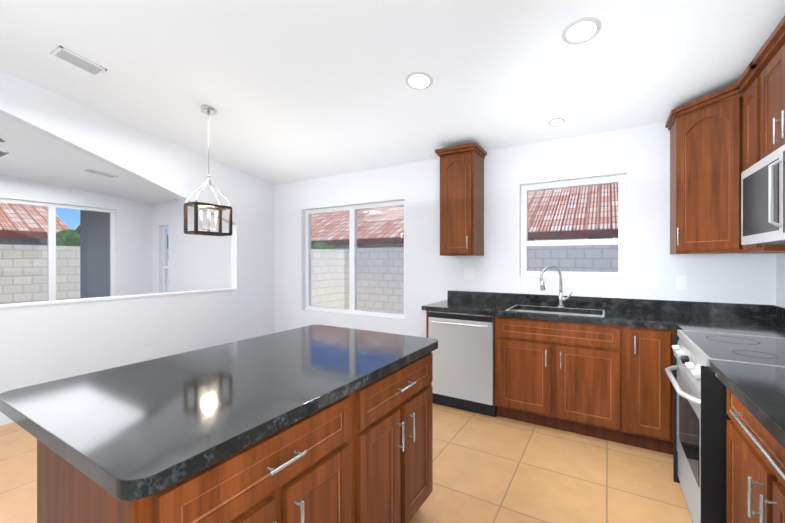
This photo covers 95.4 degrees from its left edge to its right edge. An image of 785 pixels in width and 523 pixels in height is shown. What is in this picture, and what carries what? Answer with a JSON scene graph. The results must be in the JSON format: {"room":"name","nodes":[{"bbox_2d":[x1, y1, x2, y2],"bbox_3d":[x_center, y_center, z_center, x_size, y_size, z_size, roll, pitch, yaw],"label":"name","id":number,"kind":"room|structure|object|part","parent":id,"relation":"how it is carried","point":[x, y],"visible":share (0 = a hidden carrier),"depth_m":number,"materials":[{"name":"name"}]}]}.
{"room":"kitchen","nodes":[
{"label":"kitchen","id":0,"kind":"room"},
{"bbox_2d":[0,174,152,295],"bbox_3d":[-6.659,-0.521,4.228,0.150,3.720,6.920,0,0,31],"label":"wall","id":1,"kind":"structure","parent":0,"point":[133,247],"depth_m":6.70,"materials":[{"name":"paint"}]},
{"bbox_2d":[0,198,114,303],"bbox_3d":[-5.656,0.185,5.925,0.060,2.295,1.760,0,0,31],"label":"window","id":2,"kind":"structure","parent":1,"relation":"in","point":[51,243],"depth_m":5.93,"materials":[{"name":"white"}]},
{"bbox_3d":[-5.656,0.185,5.925,0.006,2.235,1.700,0,0,31],"label":"sliding window glass","id":3,"kind":"part","parent":2,"relation":"part of","materials":[{"name":"clear glass"}]},
{"bbox_2d":[0,71,273,413],"bbox_3d":[-3.596,-0.519,2.385,0.144,3.720,6.920,0,0,31],"label":"wall","id":4,"kind":"structure","parent":0,"point":[45,341],"depth_m":3.77,"materials":[{"name":"paint"}]},
{"bbox_2d":[0,414,13,425],"bbox_3d":[-3.539,1.296,2.353,0.012,0.090,6.920,0,0,31],"label":"baseboard","id":5,"kind":"structure","parent":4,"relation":"attached to","point":[4,419],"depth_m":2.92,"materials":[{"name":"white wood"}]},
{"bbox_2d":[145,346,152,357],"bbox_3d":[-2.633,0.979,3.861,0.009,0.114,0.070,0,0,31],"label":"electrical outlet","id":6,"kind":"object","parent":4,"relation":"attached to","point":[148,351],"visible":1,"depth_m":3.86,"materials":[{"name":"white plastic"}]},
{"bbox_2d":[0,403,692,522],"bbox_3d":[-2.799,1.392,1.907,9.160,0.100,7.220,0,0,31],"label":"floor","id":7,"kind":"structure","parent":0,"point":[491,469],"depth_m":2.22,"materials":[{"name":"tile"}]},
{"bbox_2d":[37,345,437,522],"bbox_3d":[-0.363,0.900,1.432,0.604,0.884,1.414,0,0,31],"label":"kitchen island","id":8,"kind":"object","parent":7,"relation":"on","point":[319,424],"depth_m":1.12,"materials":[{"name":"brown wood"}]},
{"bbox_2d":[0,325,437,508],"bbox_3d":[-0.500,0.437,1.518,0.900,0.040,1.456,0,0,31],"label":"island countertop","id":9,"kind":"structure","parent":8,"relation":"on","point":[127,430],"depth_m":1.08,"materials":[{"name":"black stone"}]},
{"bbox_2d":[428,311,496,416],"bbox_3d":[0.733,0.901,3.405,0.603,0.878,0.665,0,0,31],"label":"dishwasher","id":10,"kind":"object","parent":7,"relation":"on","point":[464,366],"visible":0.73,"depth_m":3.15,"materials":[{"name":"silver metal"}]},
{"bbox_2d":[422,290,784,453],"bbox_3d":[1.522,0.828,2.958,2.531,1.024,0.656,0,0,31],"label":"base cabinet","id":11,"kind":"object","parent":7,"relation":"on","point":[595,367],"depth_m":2.73,"materials":[{"name":"brown wood"}]},
{"bbox_2d":[540,266,571,307],"bbox_3d":[1.476,0.226,3.218,0.258,0.377,0.163,0,0,31],"label":"faucet","id":12,"kind":"object","parent":11,"relation":"on","point":[561,297],"visible":1,"depth_m":3.22,"materials":[{"name":"silver metal"}]},
{"bbox_2d":[665,330,784,522],"bbox_3d":[1.794,0.878,1.693,0.758,0.928,0.741,0,0,31],"label":"range","id":13,"kind":"object","parent":7,"relation":"on","point":[701,417],"visible":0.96,"depth_m":1.66,"materials":[{"name":"silver metal"}]},
{"bbox_2d":[670,306,784,454],"bbox_3d":[2.088,0.829,2.095,0.671,1.024,0.240,0,0,31],"label":"base cabinet","id":14,"kind":"object","parent":7,"relation":"on","point":[690,318],"depth_m":2.47,"materials":[{"name":"brown wood"}]},
{"bbox_2d":[702,330,784,522],"bbox_3d":[0.919,0.831,0.155,0.674,1.024,2.789,0,0,31],"label":"base cabinet","id":15,"kind":"object","parent":7,"relation":"on","point":[755,462],"depth_m":1.21,"materials":[{"name":"brown wood"}]},
{"bbox_2d":[0,0,784,203],"bbox_3d":[-2.799,-1.807,1.904,9.160,1.383,7.220,0,0,31],"label":"ceiling","id":16,"kind":"structure","parent":0,"point":[293,90],"depth_m":2.57,"materials":[{"name":"paint"}]},
{"bbox_2d":[0,138,8,156],"bbox_3d":[-4.165,-1.229,3.054,1.262,0.399,1.298,0,0,31],"label":"ceiling fan","id":17,"kind":"object","parent":16,"relation":"hanging from","point":[2,153],"visible":1,"depth_m":3.65,"materials":[{"name":"grey"}]},
{"bbox_2d":[50,46,106,76],"bbox_3d":[-2.381,-1.516,2.715,0.190,0.054,0.280,0,0,31],"label":"ceiling vent","id":18,"kind":"object","parent":16,"relation":"in","point":[77,60],"visible":0.96,"depth_m":2.70,"materials":[{"name":"grey metal"}]},
{"bbox_2d":[84,169,117,177],"bbox_3d":[-4.172,-1.256,5.112,0.160,0.040,0.340,0,0,31],"label":"ceiling vent","id":19,"kind":"object","parent":16,"relation":"in","point":[100,173],"visible":1,"depth_m":5.09,"materials":[{"name":"grey metal"}]},
{"bbox_2d":[184,104,231,235],"bbox_3d":[-1.679,-0.831,3.262,0.182,1.174,0.352,0,0,31],"label":"pendant light","id":20,"kind":"object","parent":16,"relation":"hanging from","point":[208,110],"visible":0.98,"depth_m":3.24,"materials":[{"name":"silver metal"}]},
{"bbox_2d":[405,72,432,89],"bbox_3d":[0.196,-1.330,2.635,0.206,0.036,0.206,0,0,31],"label":"recessed light","id":21,"kind":"object","parent":16,"relation":"in","point":[418,80],"visible":1,"depth_m":2.62,"materials":[{"name":"grey plastic"}]},
{"bbox_2d":[548,118,564,125],"bbox_3d":[1.399,-1.185,3.043,0.130,0.025,0.130,0,0,31],"label":"recessed light","id":22,"kind":"object","parent":16,"relation":"in","point":[557,122],"visible":1,"depth_m":3.04,"materials":[{"name":"grey plastic"}]},
{"bbox_2d":[562,17,601,44],"bbox_3d":[1.094,-1.332,2.071,0.206,0.036,0.206,0,0,31],"label":"recessed light","id":23,"kind":"object","parent":16,"relation":"in","point":[581,30],"visible":1,"depth_m":2.06,"materials":[{"name":"grey plastic"}]},
{"bbox_2d":[152,122,775,337],"bbox_3d":[-0.977,0.028,4.935,9.160,2.620,0.150,0,0,31],"label":"wall","id":24,"kind":"structure","parent":0,"point":[639,157],"depth_m":3.65,"materials":[{"name":"paint"}]},
{"bbox_2d":[163,226,167,292],"bbox_3d":[-4.397,0.041,7.028,0.360,1.490,0.060,0,0,31],"label":"window","id":25,"kind":"structure","parent":24,"relation":"in","point":[165,266],"depth_m":7.08,"materials":[{"name":"white"}]},
{"bbox_2d":[306,200,404,318],"bbox_3d":[-0.516,-0.021,4.692,1.660,1.420,0.060,0,0,31],"label":"window","id":26,"kind":"structure","parent":24,"relation":"in","point":[352,210],"depth_m":4.67,"materials":[{"name":"white plastic"}]},
{"bbox_2d":[435,144,486,255],"bbox_3d":[0.704,-0.575,3.636,0.360,1.030,0.334,0,0,31],"label":"upper cabinet","id":27,"kind":"object","parent":24,"relation":"attached to","point":[461,169],"depth_m":3.50,"materials":[{"name":"brown wood"}]},
{"bbox_2d":[465,267,474,277],"bbox_3d":[0.816,0.119,3.764,0.116,0.114,0.009,0,0,31],"label":"electrical outlet","id":28,"kind":"object","parent":24,"relation":"attached to","point":[469,272],"visible":1,"depth_m":3.76,"materials":[{"name":"white plastic"}]},
{"bbox_2d":[521,175,625,278],"bbox_3d":[1.678,-0.305,3.372,0.880,0.910,0.060,0,0,31],"label":"window","id":29,"kind":"structure","parent":24,"relation":"in","point":[620,240],"depth_m":3.32,"materials":[{"name":"white"}]},
{"bbox_3d":[1.678,-0.305,3.372,0.825,0.855,0.006,0,0,31],"label":"sink window glass","id":30,"kind":"part","parent":29,"relation":"part of","materials":[{"name":"clear glass"}]},
{"bbox_2d":[676,276,686,289],"bbox_3d":[2.316,0.171,2.861,0.070,0.114,0.009,0,0,31],"label":"electrical outlet","id":31,"kind":"object","parent":24,"relation":"attached to","point":[681,282],"visible":1,"depth_m":2.86,"materials":[{"name":"white plastic"}]},
{"bbox_2d":[776,253,784,306],"bbox_3d":[1.022,-0.516,-0.481,0.150,3.720,7.070,0,0,31],"label":"wall","id":32,"kind":"structure","parent":0,"point":[780,279],"depth_m":2.52,"materials":[{"name":"paint"}]},
{"bbox_2d":[667,88,726,253],"bbox_3d":[2.358,-0.574,2.481,0.611,1.030,0.610,0,0,31],"label":"upper cabinet","id":33,"kind":"object","parent":32,"relation":"attached to","point":[721,140],"depth_m":2.47,"materials":[{"name":"brown wood"}]},
{"bbox_2d":[727,64,784,253],"bbox_3d":[2.239,-0.574,2.055,0.376,1.030,0.332,0,0,31],"label":"upper cabinet","id":34,"kind":"object","parent":32,"relation":"attached to","point":[741,95],"depth_m":2.24,"materials":[{"name":"brown wood"}]},
{"bbox_2d":[755,28,782,162],"bbox_3d":[2.076,-0.798,1.736,0.326,0.580,0.373,0,0,31],"label":"upper cabinet","id":35,"kind":"object","parent":32,"relation":"attached to","point":[769,66],"depth_m":1.87,"materials":[{"name":"brown wood"}]},
{"bbox_2d":[741,144,784,244],"bbox_3d":[1.932,-0.295,1.609,0.436,0.412,0.738,0,0,31],"label":"microwave","id":36,"kind":"object","parent":35,"relation":"attached to","point":[763,201],"visible":1,"depth_m":1.72,"materials":[{"name":"silver metal"}]},
{"bbox_2d":[783,24,784,144],"bbox_3d":[1.884,-0.798,1.417,0.326,0.580,0.373,0,0,31],"label":"upper cabinet","id":37,"kind":"object","parent":32,"relation":"attached to","point":[783,24],"depth_m":1.69,"materials":[{"name":"brown wood"}]},
{"label":"outside","id":38,"kind":"structure","parent":0,"visible":0},
{"bbox_3d":[-2.520,1.522,10.189,75.000,0.220,75.000,0,0,31],"label":"ground","id":39,"kind":"structure","parent":38,"visible":0},
{"bbox_2d":[0,202,69,245],"bbox_3d":[-23.099,-1.624,6.987,13.030,6.080,22.300,0,0,31],"label":"roof","id":40,"kind":"structure","parent":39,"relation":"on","point":[24,220],"depth_m":12.61,"materials":[{"name":"tile"}]},
{"bbox_2d":[56,225,79,245],"bbox_3d":[-9.345,0.085,10.939,1.496,2.654,1.546,0,0,31],"label":"tree","id":41,"kind":"object","parent":39,"relation":"on","point":[67,238],"depth_m":10.37,"materials":[{"name":"green plant"}]},
{"bbox_2d":[80,210,109,297],"bbox_3d":[-7.881,-0.022,5.594,3.348,2.880,7.600,0,0,31],"label":"patio","id":42,"kind":"structure","parent":39,"relation":"on","point":[86,231],"depth_m":7.77,"materials":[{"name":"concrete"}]},
{"bbox_2d":[0,244,617,313],"bbox_3d":[-2.997,0.525,-1.371,19.900,1.800,22.700,0,0,31],"label":"block wall","id":43,"kind":"structure","parent":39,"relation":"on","point":[586,265],"depth_m":9.01,"materials":[{"name":"grey concrete"}]},
{"bbox_2d":[311,242,335,248],"bbox_3d":[-2.575,0.340,13.401,1.276,2.139,1.369,0,0,31],"label":"bush","id":44,"kind":"object","parent":39,"relation":"on","point":[321,245],"depth_m":12.95,"materials":[{"name":"green plant"}]},
{"bbox_2d":[311,183,617,248],"bbox_3d":[6.188,-2.023,15.928,32.000,6.858,10.180,0,0,31],"label":"neighbouring roof","id":45,"kind":"object","parent":39,"relation":"on","point":[604,224],"depth_m":13.03,"materials":[{"name":"tile"}]}
]}

